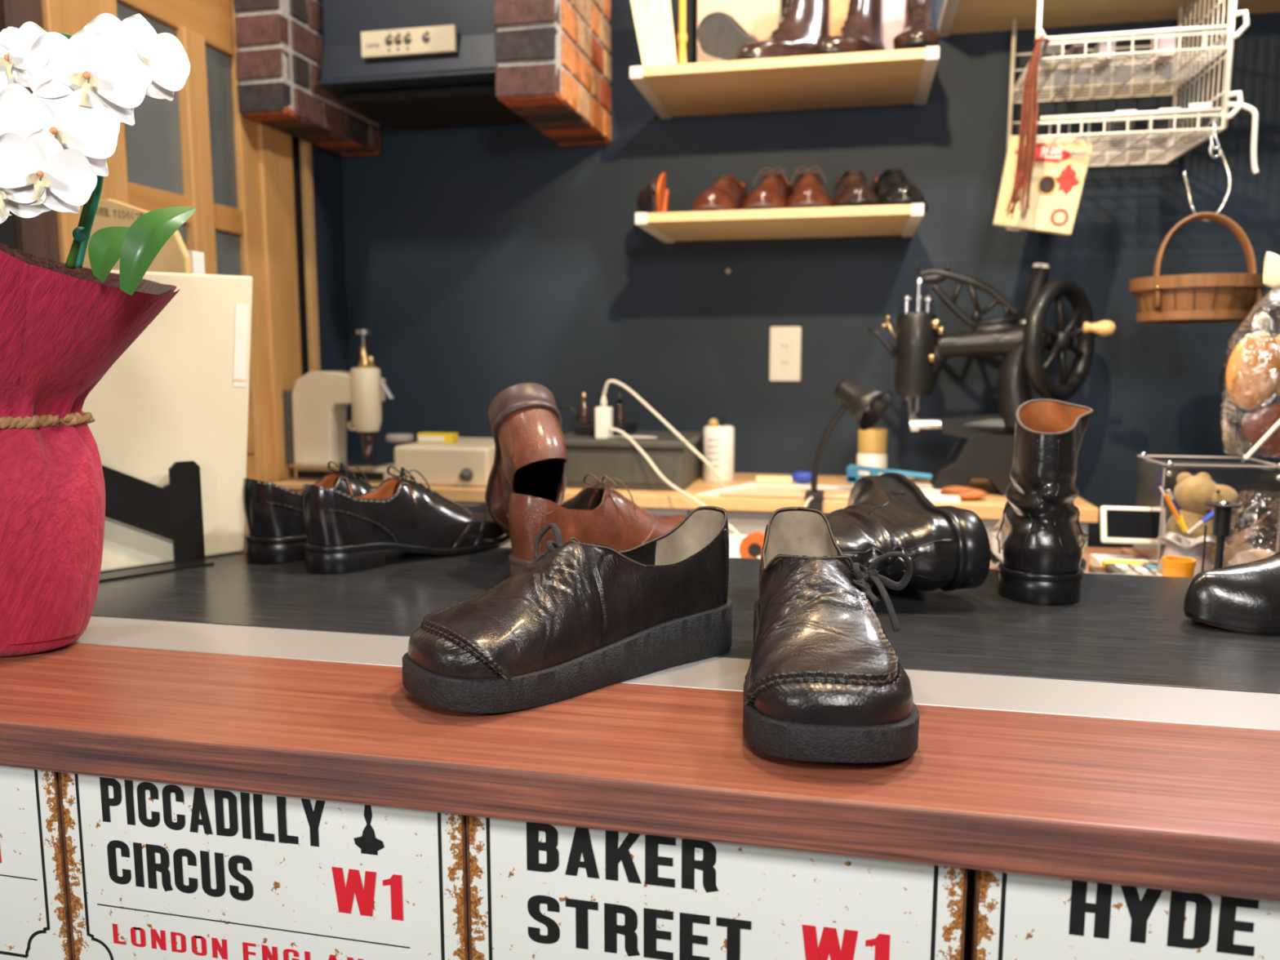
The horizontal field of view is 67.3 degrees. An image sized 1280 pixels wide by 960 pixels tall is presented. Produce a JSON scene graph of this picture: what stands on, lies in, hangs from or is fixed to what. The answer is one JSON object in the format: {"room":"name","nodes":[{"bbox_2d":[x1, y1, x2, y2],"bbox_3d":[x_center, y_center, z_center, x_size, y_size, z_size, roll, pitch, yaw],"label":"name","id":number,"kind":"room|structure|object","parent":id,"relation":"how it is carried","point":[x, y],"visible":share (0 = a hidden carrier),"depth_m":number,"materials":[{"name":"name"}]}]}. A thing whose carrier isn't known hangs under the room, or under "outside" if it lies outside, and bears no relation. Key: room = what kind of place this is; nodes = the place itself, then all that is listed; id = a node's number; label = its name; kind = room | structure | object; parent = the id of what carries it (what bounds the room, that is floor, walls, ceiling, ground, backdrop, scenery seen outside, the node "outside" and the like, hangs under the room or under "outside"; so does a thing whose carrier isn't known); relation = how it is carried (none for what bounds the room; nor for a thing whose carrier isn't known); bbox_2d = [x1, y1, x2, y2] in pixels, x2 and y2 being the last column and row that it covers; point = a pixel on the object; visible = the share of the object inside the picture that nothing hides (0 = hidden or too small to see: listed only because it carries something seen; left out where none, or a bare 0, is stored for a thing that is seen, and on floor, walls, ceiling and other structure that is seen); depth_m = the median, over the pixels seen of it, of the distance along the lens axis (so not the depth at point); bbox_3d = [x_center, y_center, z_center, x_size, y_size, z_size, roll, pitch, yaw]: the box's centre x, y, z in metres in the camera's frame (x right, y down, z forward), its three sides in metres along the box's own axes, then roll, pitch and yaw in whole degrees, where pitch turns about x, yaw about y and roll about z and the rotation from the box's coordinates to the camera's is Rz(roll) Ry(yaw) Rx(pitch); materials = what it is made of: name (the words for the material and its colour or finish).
{"room":"service shop","nodes":[
{"label":"service shop","id":0,"kind":"room"},
{"bbox_2d":[311,142,352,453],"bbox_3d":[-0.789,-0.364,2.317,0.100,2.650,0.155,2,7,12],"label":"wall","id":1,"kind":"structure","parent":0,"point":[326,166],"depth_m":2.30,"materials":[{"name":"paint"}]},
{"bbox_2d":[257,121,302,482],"bbox_3d":[-0.789,-0.314,2.112,0.028,2.600,0.115,2,7,12],"label":"trim","id":2,"kind":"structure","parent":1,"relation":"attached to","point":[275,146],"depth_m":2.08,"materials":[{"name":"brown wood"}]},
{"bbox_2d":[291,136,309,376],"bbox_3d":[-0.798,-0.326,2.213,0.048,2.600,0.070,2,7,12],"label":"trim","id":3,"kind":"structure","parent":1,"relation":"attached to","point":[295,141],"depth_m":2.19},
{"bbox_2d":[232,0,382,156],"bbox_3d":[-0.711,-1.201,2.060,0.108,0.899,0.410,2,7,12],"label":"brick column","id":4,"kind":"structure","parent":1,"relation":"attached to","point":[279,56],"depth_m":1.94,"materials":[{"name":"brick"}]},
{"bbox_2d":[298,138,320,371],"bbox_3d":[-0.755,-0.327,2.223,0.017,2.600,0.024,2,7,12],"label":"trim","id":5,"kind":"structure","parent":1,"relation":"attached to","point":[305,151],"depth_m":2.19,"materials":[{"name":"brown wood"}]},
{"bbox_2d":[341,0,1279,551],"bbox_3d":[0.907,-0.333,2.070,3.520,2.650,0.080,2,7,12],"label":"wall","id":6,"kind":"structure","parent":0,"point":[482,261],"depth_m":2.14,"materials":[{"name":"paint"}]},
{"bbox_2d":[317,0,528,129],"bbox_3d":[-0.430,-1.207,2.048,0.420,0.810,0.310,2,7,12],"label":"range hood","id":7,"kind":"object","parent":6,"relation":"attached to","point":[401,64],"visible":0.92,"depth_m":1.97,"materials":[{"name":"paint"}]},
{"bbox_2d":[493,0,611,146],"bbox_3d":[-0.169,-1.186,1.943,0.126,0.899,0.410,2,7,12],"label":"brick column","id":8,"kind":"structure","parent":6,"relation":"attached to","point":[553,70],"depth_m":1.84,"materials":[{"name":"brick"}]},
{"bbox_2d":[635,203,924,243],"bbox_3d":[0.290,-0.524,1.978,0.546,0.023,0.312,2,7,12],"label":"wall shelf","id":9,"kind":"object","parent":6,"relation":"attached to","point":[904,220],"visible":1,"depth_m":1.90,"materials":[{"name":"brown wood"}]},
{"bbox_2d":[636,172,669,213],"bbox_3d":[0.026,-0.583,2.000,0.067,0.088,0.225,0,7,3],"label":"shoe","id":10,"kind":"object","parent":9,"relation":"on","point":[653,198],"visible":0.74,"depth_m":1.93,"materials":[{"name":"brown leather"}]},
{"bbox_2d":[690,174,748,211],"bbox_3d":[0.169,-0.588,1.994,0.103,0.100,0.240,2,8,19],"label":"shoe","id":11,"kind":"object","parent":9,"relation":"on","point":[726,193],"visible":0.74,"depth_m":1.92,"materials":[{"name":"brown leather"}]},
{"bbox_2d":[741,166,792,209],"bbox_3d":[0.261,-0.590,1.974,0.103,0.111,0.240,2,7,12],"label":"shoe","id":12,"kind":"object","parent":9,"relation":"on","point":[773,192],"visible":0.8,"depth_m":1.90,"materials":[{"name":"brown leather"}]},
{"bbox_2d":[786,164,831,208],"bbox_3d":[0.348,-0.588,1.955,0.103,0.111,0.240,2,7,14],"label":"shoe","id":13,"kind":"object","parent":9,"relation":"on","point":[808,190],"visible":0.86,"depth_m":1.87,"materials":[{"name":"brown leather"}]},
{"bbox_2d":[831,168,879,206],"bbox_3d":[0.430,-0.581,1.937,0.103,0.100,0.240,1,7,7],"label":"shoe","id":14,"kind":"object","parent":9,"relation":"on","point":[851,189],"visible":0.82,"depth_m":1.85,"materials":[{"name":"brown leather"}]},
{"bbox_2d":[871,167,928,212],"bbox_3d":[0.512,-0.578,1.919,0.103,0.100,0.240,1,7,4],"label":"shoe","id":15,"kind":"object","parent":9,"relation":"on","point":[892,187],"visible":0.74,"depth_m":1.84,"materials":[{"name":"black leather"}]},
{"bbox_2d":[629,45,939,119],"bbox_3d":[0.292,-0.793,1.939,0.570,0.023,0.322,2,7,12],"label":"wall shelf","id":16,"kind":"object","parent":6,"relation":"attached to","point":[904,76],"visible":1,"depth_m":1.89,"materials":[{"name":"brown wood"}]},
{"bbox_2d":[630,0,676,66],"bbox_3d":[0.021,-0.890,1.853,0.106,0.190,0.006,-1,7,-9],"label":"greeting card","id":17,"kind":"object","parent":16,"relation":"on","point":[653,20],"visible":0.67,"depth_m":1.86,"materials":[{"name":"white paper"}]},
{"bbox_2d":[648,0,671,21],"bbox_3d":[0.036,-0.925,1.850,0.053,0.078,0.003,-1,7,-9],"label":"picture","id":18,"kind":"object","parent":17,"relation":"attached to","point":[658,10],"depth_m":1.85},
{"bbox_2d":[676,0,687,64],"bbox_3d":[0.083,-0.898,1.886,0.020,0.200,0.020,2,7,12],"label":"bottle","id":19,"kind":"object","parent":16,"relation":"on","point":[682,38],"visible":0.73,"depth_m":1.88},
{"bbox_2d":[697,11,759,61],"bbox_3d":[0.179,-0.870,1.923,0.124,0.104,0.100,1,7,9],"label":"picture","id":20,"kind":"object","parent":16,"relation":"on","point":[720,36],"visible":0.66,"depth_m":1.89,"materials":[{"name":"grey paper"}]},
{"bbox_2d":[697,0,781,62],"bbox_3d":[0.210,-0.942,2.036,0.170,0.250,0.065,2,7,12],"label":"cardboard box","id":21,"kind":"object","parent":16,"relation":"on","point":[759,18],"visible":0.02,"depth_m":2.00,"materials":[{"name":"cardboard"}]},
{"bbox_2d":[735,0,830,60],"bbox_3d":[0.281,-0.905,1.863,0.213,0.217,0.085,-3,8,-24],"label":"boot","id":22,"kind":"object","parent":16,"relation":"on","point":[803,24],"visible":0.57,"depth_m":1.85,"materials":[{"name":"brown leather"}]},
{"bbox_2d":[830,0,848,35],"bbox_3d":[0.398,-0.941,2.028,0.130,0.250,0.040,2,7,12],"label":"printed box","id":23,"kind":"object","parent":16,"relation":"on","point":[838,8],"visible":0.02,"depth_m":2.00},
{"bbox_2d":[813,0,886,55],"bbox_3d":[0.409,-0.903,1.846,0.085,0.217,0.213,6,10,42],"label":"boot","id":24,"kind":"object","parent":16,"relation":"on","point":[861,31],"visible":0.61,"depth_m":1.84,"materials":[{"name":"brown leather"}]},
{"bbox_2d":[882,0,905,50],"bbox_3d":[0.539,-0.939,2.008,0.095,0.250,0.030,2,7,12],"label":"printed box","id":25,"kind":"object","parent":16,"relation":"on","point":[893,11],"visible":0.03,"depth_m":1.99,"materials":[{"name":"cardboard"}]},
{"bbox_2d":[893,0,939,49],"bbox_3d":[0.524,-0.899,1.818,0.085,0.217,0.213,2,7,14],"label":"boot","id":26,"kind":"object","parent":16,"relation":"on","point":[917,32],"visible":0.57,"depth_m":1.78,"materials":[{"name":"brown leather"}]},
{"bbox_2d":[768,326,801,381],"bbox_3d":[0.326,-0.283,2.157,0.070,0.122,0.010,2,7,12],"label":"wall outlet","id":27,"kind":"object","parent":6,"relation":"attached to","point":[785,342],"visible":1,"depth_m":2.15,"materials":[{"name":"white plastic"}]},
{"bbox_2d":[778,337,791,369],"bbox_3d":[0.325,-0.282,2.154,0.026,0.072,0.003,2,7,12],"label":"socket","id":28,"kind":"object","parent":27,"relation":"attached to","point":[784,344],"depth_m":2.15,"materials":[{"name":"white plastic"}]},
{"bbox_2d":[920,251,1279,261],"bbox_3d":[1.465,-0.452,1.891,1.760,0.003,0.002,2,7,12],"label":"trim","id":29,"kind":"structure","parent":6,"relation":"attached to","point":[1277,251],"depth_m":2.00,"materials":[{"name":"paint"}]},
{"bbox_2d":[937,0,1279,37],"bbox_3d":[0.949,-0.909,1.770,0.742,0.025,0.342,2,7,12],"label":"wall shelf","id":30,"kind":"object","parent":6,"relation":"attached to","point":[957,16],"visible":0.88,"depth_m":1.88,"materials":[{"name":"brown wood"}]},
{"bbox_2d":[1006,0,1249,166],"bbox_3d":[0.870,-0.754,1.766,0.343,0.288,0.306,2,7,12],"label":"wire basket","id":31,"kind":"object","parent":30,"relation":"hanging from","point":[1230,36],"visible":0.72,"depth_m":1.69,"materials":[{"name":"metal"}]},
{"bbox_2d":[1005,31,1049,219],"bbox_3d":[0.673,-0.612,1.669,0.059,0.311,0.029,2,7,12],"label":"bundle","id":32,"kind":"object","parent":31,"relation":"hanging from","point":[1029,99],"visible":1,"depth_m":1.66,"materials":[{"name":"leather"}]},
{"bbox_2d":[992,135,1093,235],"bbox_3d":[0.729,-0.533,1.742,0.161,0.178,0.022,2,7,12],"label":"pack","id":33,"kind":"object","parent":31,"relation":"hanging from","point":[1060,168],"visible":0.96,"depth_m":1.73,"materials":[{"name":"yellow paper"}]},
{"bbox_2d":[1055,164,1079,194],"bbox_3d":[0.766,-0.538,1.724,0.042,0.052,0.001,2,7,12],"label":"picture","id":34,"kind":"object","parent":33,"relation":"attached to","point":[1067,180],"depth_m":1.72},
{"bbox_2d":[1092,40,1116,66],"bbox_3d":[0.816,-0.749,1.692,0.028,0.028,0.052,2,7,12],"label":"storage box","id":35,"kind":"object","parent":31,"relation":"in","point":[1101,47],"visible":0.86,"depth_m":1.67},
{"bbox_2d":[1150,26,1177,62],"bbox_3d":[0.909,-0.754,1.671,0.028,0.044,0.052,2,7,12],"label":"storage box","id":36,"kind":"object","parent":31,"relation":"in","point":[1163,43],"visible":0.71,"depth_m":1.65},
{"bbox_2d":[1186,102,1211,136],"bbox_3d":[0.964,-0.626,1.673,0.034,0.046,0.054,2,7,12],"label":"storage box","id":37,"kind":"object","parent":31,"relation":"in","point":[1204,121],"visible":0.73,"depth_m":1.65,"materials":[{"name":"white plastic"}]},
{"bbox_2d":[1182,136,1231,221],"bbox_3d":[0.948,-0.503,1.606,0.073,0.143,0.030,-1,7,-8],"label":"hook","id":38,"kind":"object","parent":31,"relation":"hanging from","point":[1211,138],"visible":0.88,"depth_m":1.61,"materials":[{"name":"silver metal"}]},
{"bbox_2d":[1128,212,1266,324],"bbox_3d":[0.932,-0.354,1.608,0.202,0.176,0.202,2,7,12],"label":"wooden trug","id":39,"kind":"object","parent":38,"relation":"hanging from","point":[1229,297],"visible":0.94,"depth_m":1.55,"materials":[{"name":"brown wood"}]},
{"bbox_2d":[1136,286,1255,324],"bbox_3d":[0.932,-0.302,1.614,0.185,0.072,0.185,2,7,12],"label":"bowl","id":40,"kind":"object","parent":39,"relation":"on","point":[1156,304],"depth_m":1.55,"materials":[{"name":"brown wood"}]},
{"bbox_2d":[1227,102,1258,174],"bbox_3d":[1.009,-0.573,1.608,0.053,0.121,0.010,3,8,25],"label":"wire hook","id":41,"kind":"object","parent":31,"relation":"hanging from","point":[1254,112],"visible":1,"depth_m":1.60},
{"bbox_2d":[1011,109,1224,166],"bbox_3d":[0.867,-0.658,1.785,0.298,0.093,0.293,2,7,12],"label":"wire tray","id":42,"kind":"object","parent":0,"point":[1140,115],"depth_m":1.69,"materials":[{"name":"metal"}]},
{"bbox_2d":[1012,26,1230,103],"bbox_3d":[0.867,-0.788,1.769,0.298,0.095,0.293,2,7,12],"label":"wire tray","id":43,"kind":"object","parent":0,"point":[1039,32],"depth_m":1.72,"materials":[{"name":"metal"}]},
{"bbox_3d":[0.584,1.213,0.580,3.600,0.050,3.480,2,7,12],"label":"floor","id":44,"kind":"structure","parent":0,"visible":0},
{"bbox_2d":[0,540,1279,959],"bbox_3d":[0.014,0.635,0.973,1.850,1.000,0.670,2,7,12],"label":"countertop","id":45,"kind":"structure","parent":44,"relation":"on","point":[1115,735],"depth_m":0.66,"materials":[{"name":"brown wood"}]},
{"bbox_2d":[0,765,72,959],"bbox_3d":[-0.565,0.301,0.740,0.308,0.210,0.021,2,7,12],"label":"street sign","id":46,"kind":"object","parent":45,"relation":"attached to","point":[35,922],"visible":0.59,"depth_m":0.70,"materials":[{"name":"metal"}]},
{"bbox_2d":[0,13,195,657],"bbox_3d":[-0.507,-0.105,0.814,0.376,0.506,0.274,2,7,12],"label":"potted orchid","id":47,"kind":"object","parent":45,"relation":"on","point":[63,326],"visible":1,"depth_m":0.74,"materials":[{"name":"fabric"}]},
{"bbox_2d":[99,460,214,581],"bbox_3d":[-0.619,0.014,1.100,0.038,0.200,0.243,7,10,43],"label":"book stand","id":48,"kind":"object","parent":45,"relation":"on","point":[173,511],"visible":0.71,"depth_m":1.17,"materials":[{"name":"black metal"}]},
{"bbox_2d":[81,270,252,572],"bbox_3d":[-0.618,-0.074,1.169,0.046,0.357,0.300,7,10,43],"label":"panel","id":49,"kind":"object","parent":45,"relation":"on","point":[180,391],"visible":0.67,"depth_m":1.19,"materials":[{"name":"white plastic"}]},
{"bbox_2d":[71,199,191,273],"bbox_3d":[-0.703,-0.153,1.345,0.182,0.468,0.014,2,7,12],"label":"envelope","id":50,"kind":"object","parent":49,"relation":"in","point":[173,256],"visible":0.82,"depth_m":1.31,"materials":[{"name":"paper"}]},
{"bbox_2d":[187,250,204,274],"bbox_3d":[-0.648,-0.120,1.368,0.071,0.399,0.025,2,7,12],"label":"folder","id":51,"kind":"object","parent":49,"relation":"in","point":[197,265],"visible":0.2,"depth_m":1.33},
{"bbox_2d":[57,772,469,959],"bbox_3d":[-0.262,0.309,0.674,0.308,0.210,0.021,2,7,12],"label":"street sign","id":52,"kind":"object","parent":45,"relation":"attached to","point":[155,871],"visible":0.96,"depth_m":0.66,"materials":[{"name":"metal"}]},
{"bbox_2d":[241,461,376,564],"bbox_3d":[-0.384,0.030,1.305,0.315,0.117,0.105,-7,10,-45],"label":"shoe","id":53,"kind":"object","parent":45,"relation":"on","point":[276,534],"visible":0.42,"depth_m":1.19,"materials":[{"name":"black leather"}]},
{"bbox_2d":[302,465,511,574],"bbox_3d":[-0.282,0.038,1.242,0.105,0.117,0.315,6,9,39],"label":"shoe","id":54,"kind":"object","parent":45,"relation":"on","point":[345,533],"visible":0.91,"depth_m":1.18,"materials":[{"name":"black leather"}]},
{"bbox_2d":[484,382,568,537],"bbox_3d":[-0.142,-0.007,1.174,0.105,0.226,0.292,-1,7,-5],"label":"shoe","id":55,"kind":"object","parent":45,"relation":"on","point":[531,456],"visible":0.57,"depth_m":1.08,"materials":[{"name":"brown leather"}]},
{"bbox_2d":[402,506,732,713],"bbox_3d":[-0.052,0.093,0.782,0.295,0.121,0.126,-5,9,-36],"label":"shoe","id":56,"kind":"object","parent":45,"relation":"on","point":[581,618],"visible":1,"depth_m":0.74,"materials":[{"name":"black leather"}]},
{"bbox_2d":[508,473,687,577],"bbox_3d":[-0.025,0.049,1.156,0.107,0.117,0.309,6,9,40],"label":"shoe","id":57,"kind":"object","parent":45,"relation":"on","point":[595,515],"visible":0.65,"depth_m":1.09,"materials":[{"name":"brown leather"}]},
{"bbox_2d":[466,815,967,959],"bbox_3d":[0.041,0.317,0.609,0.308,0.210,0.021,2,7,12],"label":"street sign","id":58,"kind":"object","parent":45,"relation":"attached to","point":[536,891],"visible":0.94,"depth_m":0.59,"materials":[{"name":"metal"}]},
{"bbox_2d":[742,506,919,763],"bbox_3d":[0.138,0.102,0.718,0.125,0.121,0.294,1,7,4],"label":"shoe","id":59,"kind":"object","parent":45,"relation":"on","point":[824,682],"visible":1,"depth_m":0.62,"materials":[{"name":"black leather"}]},
{"bbox_2d":[823,472,990,591],"bbox_3d":[0.238,0.057,1.102,0.184,0.112,0.319,-1,7,-8],"label":"boot","id":60,"kind":"object","parent":45,"relation":"on","point":[948,548],"visible":0.61,"depth_m":0.97,"materials":[{"name":"black leather"}]},
{"bbox_2d":[989,399,1093,605],"bbox_3d":[0.469,0.009,1.114,0.112,0.207,0.304,2,7,17],"label":"boot","id":61,"kind":"object","parent":45,"relation":"on","point":[1038,540],"visible":1,"depth_m":0.99,"materials":[{"name":"black leather"}]},
{"bbox_2d":[968,869,1279,959],"bbox_3d":[0.347,0.325,0.543,0.308,0.210,0.021,2,7,12],"label":"street sign","id":62,"kind":"object","parent":45,"relation":"attached to","point":[1013,917],"visible":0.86,"depth_m":0.54,"materials":[{"name":"metal"}]},
{"bbox_2d":[1183,551,1279,634],"bbox_3d":[0.661,0.053,0.917,0.287,0.169,0.090,-1,7,-5],"label":"shoe","id":63,"kind":"object","parent":45,"relation":"on","point":[1243,597],"visible":1,"depth_m":0.89,"materials":[{"name":"black leather"}]},
{"bbox_2d":[273,472,1098,547],"bbox_3d":[0.056,0.497,2.112,1.622,0.992,0.399,2,7,12],"label":"workbench","id":64,"kind":"object","parent":44,"relation":"on","point":[746,514],"visible":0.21,"depth_m":1.84,"materials":[{"name":"brown wood"}]},
{"bbox_2d":[282,328,494,488],"bbox_3d":[-0.527,-0.161,2.111,0.502,0.334,0.292,2,7,12],"label":"sewing machine","id":65,"kind":"object","parent":64,"relation":"on","point":[314,411],"visible":0.8,"depth_m":2.07,"materials":[{"name":"beige metal"}]},
{"bbox_2d":[385,433,413,442],"bbox_3d":[-0.526,-0.093,2.105,0.060,0.015,0.059,2,7,12],"label":"round tin","id":66,"kind":"object","parent":65,"relation":"on","point":[393,437],"visible":1,"depth_m":2.08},
{"bbox_2d":[417,431,458,443],"bbox_3d":[-0.438,-0.092,2.082,0.080,0.020,0.036,2,7,12],"label":"box","id":67,"kind":"object","parent":65,"relation":"on","point":[425,437],"visible":1,"depth_m":2.07,"materials":[{"name":"yellow plastic"}]},
{"bbox_2d":[563,431,703,490],"bbox_3d":[-0.024,-0.046,2.050,0.292,0.100,0.273,2,7,12],"label":"equipment box","id":68,"kind":"object","parent":64,"relation":"on","point":[619,459],"visible":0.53,"depth_m":1.92,"materials":[{"name":"grey plastic"}]},
{"bbox_2d":[595,396,613,439],"bbox_3d":[-0.073,-0.126,1.946,0.031,0.084,0.028,2,7,12],"label":"charger","id":69,"kind":"object","parent":68,"relation":"on","point":[603,414],"visible":0.95,"depth_m":1.93,"materials":[{"name":"white plastic"}]},
{"bbox_2d":[602,379,724,488],"bbox_3d":[0.043,-0.091,1.916,0.248,0.216,0.049,2,7,12],"label":"charging cable","id":70,"kind":"object","parent":69,"relation":"attached to","point":[609,381],"visible":1,"depth_m":1.90,"materials":[{"name":"plastic"}]},
{"bbox_2d":[574,421,636,435],"bbox_3d":[-0.073,-0.112,2.086,0.110,0.022,0.120,2,7,12],"label":"tray","id":71,"kind":"object","parent":68,"relation":"on","point":[588,428],"visible":0.73,"depth_m":2.04,"materials":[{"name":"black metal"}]},
{"bbox_2d":[577,391,590,423],"bbox_3d":[-0.122,-0.158,2.091,0.026,0.068,0.026,2,7,12],"label":"bottle","id":72,"kind":"object","parent":71,"relation":"on","point":[584,409],"visible":1,"depth_m":2.08,"materials":[{"name":"brown"}]},
{"bbox_2d":[702,415,734,482],"bbox_3d":[0.170,-0.069,2.068,0.066,0.140,0.066,2,7,12],"label":"bottle","id":73,"kind":"object","parent":64,"relation":"on","point":[718,440],"visible":0.98,"depth_m":2.04,"materials":[{"name":"white plastic"}]},
{"bbox_2d":[696,482,853,497],"bbox_3d":[0.284,0.020,1.918,0.315,0.002,0.205,2,7,12],"label":"paper sheet","id":74,"kind":"object","parent":64,"relation":"on","point":[749,485],"visible":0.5,"depth_m":1.96,"materials":[{"name":"paper"}]},
{"bbox_2d":[755,475,792,483],"bbox_3d":[0.283,-0.002,2.021,0.075,0.012,0.030,2,7,12],"label":"notepad","id":75,"kind":"object","parent":74,"relation":"on","point":[759,478],"visible":0.9,"depth_m":2.01,"materials":[{"name":"yellow paper"}]},
{"bbox_2d":[718,486,850,498],"bbox_3d":[0.326,0.025,1.842,0.340,0.006,0.096,2,7,12],"label":"cardboard sheet","id":76,"kind":"object","parent":74,"relation":"on","point":[761,491],"visible":0.62,"depth_m":1.82,"materials":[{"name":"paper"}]},
{"bbox_2d":[804,377,891,511],"bbox_3d":[0.371,-0.045,1.745,0.154,0.277,0.080,3,8,25],"label":"desk lamp","id":77,"kind":"object","parent":64,"relation":"attached to","point":[867,406],"visible":0.86,"depth_m":1.74,"materials":[{"name":"black metal"}]},
{"bbox_2d":[856,428,887,475],"bbox_3d":[0.486,-0.049,2.012,0.062,0.115,0.062,2,7,12],"label":"jar","id":78,"kind":"object","parent":64,"relation":"on","point":[872,442],"visible":0.66,"depth_m":1.99,"materials":[{"name":"white plastic"}]},
{"bbox_2d":[915,484,960,503],"bbox_3d":[0.520,0.024,1.852,0.165,0.010,0.192,2,7,12],"label":"paper sheet","id":79,"kind":"object","parent":64,"relation":"on","point":[933,495],"visible":0.19,"depth_m":1.77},
{"bbox_2d":[846,464,932,483],"bbox_3d":[0.487,-0.009,1.882,0.163,0.040,0.030,2,7,12],"label":"tool","id":80,"kind":"object","parent":79,"relation":"on","point":[852,476],"visible":0.66,"depth_m":1.88,"materials":[{"name":"blue plastic"}]},
{"bbox_2d":[939,485,986,499],"bbox_3d":[0.602,0.023,1.789,0.084,0.026,0.051,2,7,12],"label":"scraps","id":81,"kind":"object","parent":64,"relation":"on","point":[964,492],"visible":0.98,"depth_m":1.77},
{"bbox_2d":[867,258,1115,496],"bbox_3d":[0.660,-0.200,1.857,0.436,0.453,0.170,2,7,12],"label":"machine","id":82,"kind":"object","parent":64,"relation":"on","point":[984,450],"visible":0.96,"depth_m":1.84,"materials":[{"name":"black metal"}]},
{"bbox_2d":[1019,262,1049,324],"bbox_3d":[0.760,-0.357,1.851,0.050,0.118,0.040,2,7,12],"label":"rod","id":83,"kind":"object","parent":82,"relation":"on","point":[1039,274],"visible":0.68,"depth_m":1.84,"materials":[{"name":"black metal"}]},
{"bbox_2d":[728,533,1120,573],"bbox_3d":[0.498,0.603,1.479,1.220,0.938,0.505,2,7,12],"label":"side table","id":84,"kind":"object","parent":44,"relation":"on","point":[1088,551],"visible":0.02,"depth_m":1.57,"materials":[{"name":"brown wood"}]},
{"bbox_2d":[728,533,748,557],"bbox_3d":[0.206,0.128,1.487,0.500,0.001,0.460,2,7,12],"label":"paper sheet","id":85,"kind":"object","parent":84,"relation":"on","point":[734,541],"visible":0.12,"depth_m":1.62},
{"bbox_2d":[608,426,813,558],"bbox_3d":[0.187,0.007,1.728,0.274,0.174,0.600,-3,8,-25],"label":"charging cable","id":86,"kind":"object","parent":85,"relation":"on","point":[733,530],"visible":0.56,"depth_m":1.82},
{"bbox_2d":[738,531,764,558],"bbox_3d":[0.180,0.104,1.489,0.049,0.049,0.051,2,7,12],"label":"spool","id":87,"kind":"object","parent":85,"relation":"on","point":[751,546],"visible":0.67,"depth_m":1.47},
{"bbox_2d":[1088,566,1110,573],"bbox_3d":[0.702,0.144,1.283,0.160,0.020,0.152,2,7,12],"label":"book","id":88,"kind":"object","parent":84,"relation":"on","point":[1091,569],"visible":0.09,"depth_m":1.35,"materials":[{"name":"brown paper"}]},
{"bbox_2d":[1104,563,1161,575],"bbox_3d":[0.704,0.127,1.290,0.130,0.013,0.090,2,7,12],"label":"calculator","id":89,"kind":"object","parent":88,"relation":"on","point":[1112,568],"visible":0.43,"depth_m":1.30,"materials":[{"name":"grey plastic"}]},
{"bbox_2d":[1089,506,1165,567],"bbox_3d":[0.724,0.090,1.407,0.094,0.097,0.105,2,7,12],"label":"tablet","id":90,"kind":"object","parent":84,"relation":"on","point":[1118,524],"visible":0.68,"depth_m":1.42,"materials":[{"name":"white plastic"}]},
{"bbox_2d":[1161,555,1195,577],"bbox_3d":[0.660,0.132,1.181,0.037,0.070,0.037,2,7,12],"label":"pot","id":91,"kind":"object","parent":84,"relation":"on","point":[1172,566],"visible":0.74,"depth_m":1.17,"materials":[{"name":"plastic"}]},
{"bbox_2d":[1156,531,1216,577],"bbox_3d":[0.716,0.115,1.260,0.077,0.084,0.072,2,7,12],"label":"pen cup","id":92,"kind":"object","parent":84,"relation":"on","point":[1176,544],"visible":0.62,"depth_m":1.24,"materials":[{"name":"ceramic"}]},
{"bbox_2d":[1158,484,1188,532],"bbox_3d":[0.693,0.037,1.250,0.039,0.062,0.012,2,7,12],"label":"pen","id":93,"kind":"object","parent":92,"relation":"in","point":[1180,521],"visible":1,"depth_m":1.25,"materials":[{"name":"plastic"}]},
{"bbox_2d":[1132,452,1279,565],"bbox_3d":[0.824,0.043,1.404,0.152,0.153,0.138,2,7,12],"label":"case","id":94,"kind":"object","parent":84,"relation":"on","point":[1263,477],"visible":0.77,"depth_m":1.40,"materials":[{"name":"white"}]},
{"bbox_2d":[1217,252,1279,457],"bbox_3d":[0.926,-0.178,1.384,0.158,0.288,0.093,2,7,12],"label":"bag","id":95,"kind":"object","parent":94,"relation":"on","point":[1250,375],"visible":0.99,"depth_m":1.38,"materials":[{"name":"clear plastic"}]},
{"bbox_2d":[1165,472,1254,565],"bbox_3d":[0.826,0.057,1.398,0.112,0.132,0.077,2,7,12],"label":"figurine","id":96,"kind":"object","parent":84,"relation":"on","point":[1191,493],"visible":0.58,"depth_m":1.39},
{"bbox_2d":[1201,500,1241,572],"bbox_3d":[0.692,0.097,1.149,0.044,0.146,0.044,2,7,12],"label":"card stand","id":97,"kind":"object","parent":84,"relation":"on","point":[1222,508],"visible":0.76,"depth_m":1.14,"materials":[{"name":"black metal"}]},
{"bbox_2d":[1211,490,1279,569],"bbox_3d":[0.747,0.092,1.157,0.115,0.155,0.083,2,7,12],"label":"plastic bag","id":98,"kind":"object","parent":84,"relation":"on","point":[1250,555],"visible":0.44,"depth_m":1.17,"materials":[{"name":"clear"}]},
{"bbox_3d":[-1.257,-0.099,0.186,0.100,2.650,2.250,2,7,12],"label":"wall","id":99,"kind":"structure","parent":0,"visible":0},
{"bbox_2d":[0,0,274,534],"bbox_3d":[-0.902,-0.259,1.674,0.055,2.600,0.826,2,7,14],"label":"door","id":100,"kind":"structure","parent":99,"relation":"in","point":[196,149],"depth_m":1.81,"materials":[{"name":"brown wood"}]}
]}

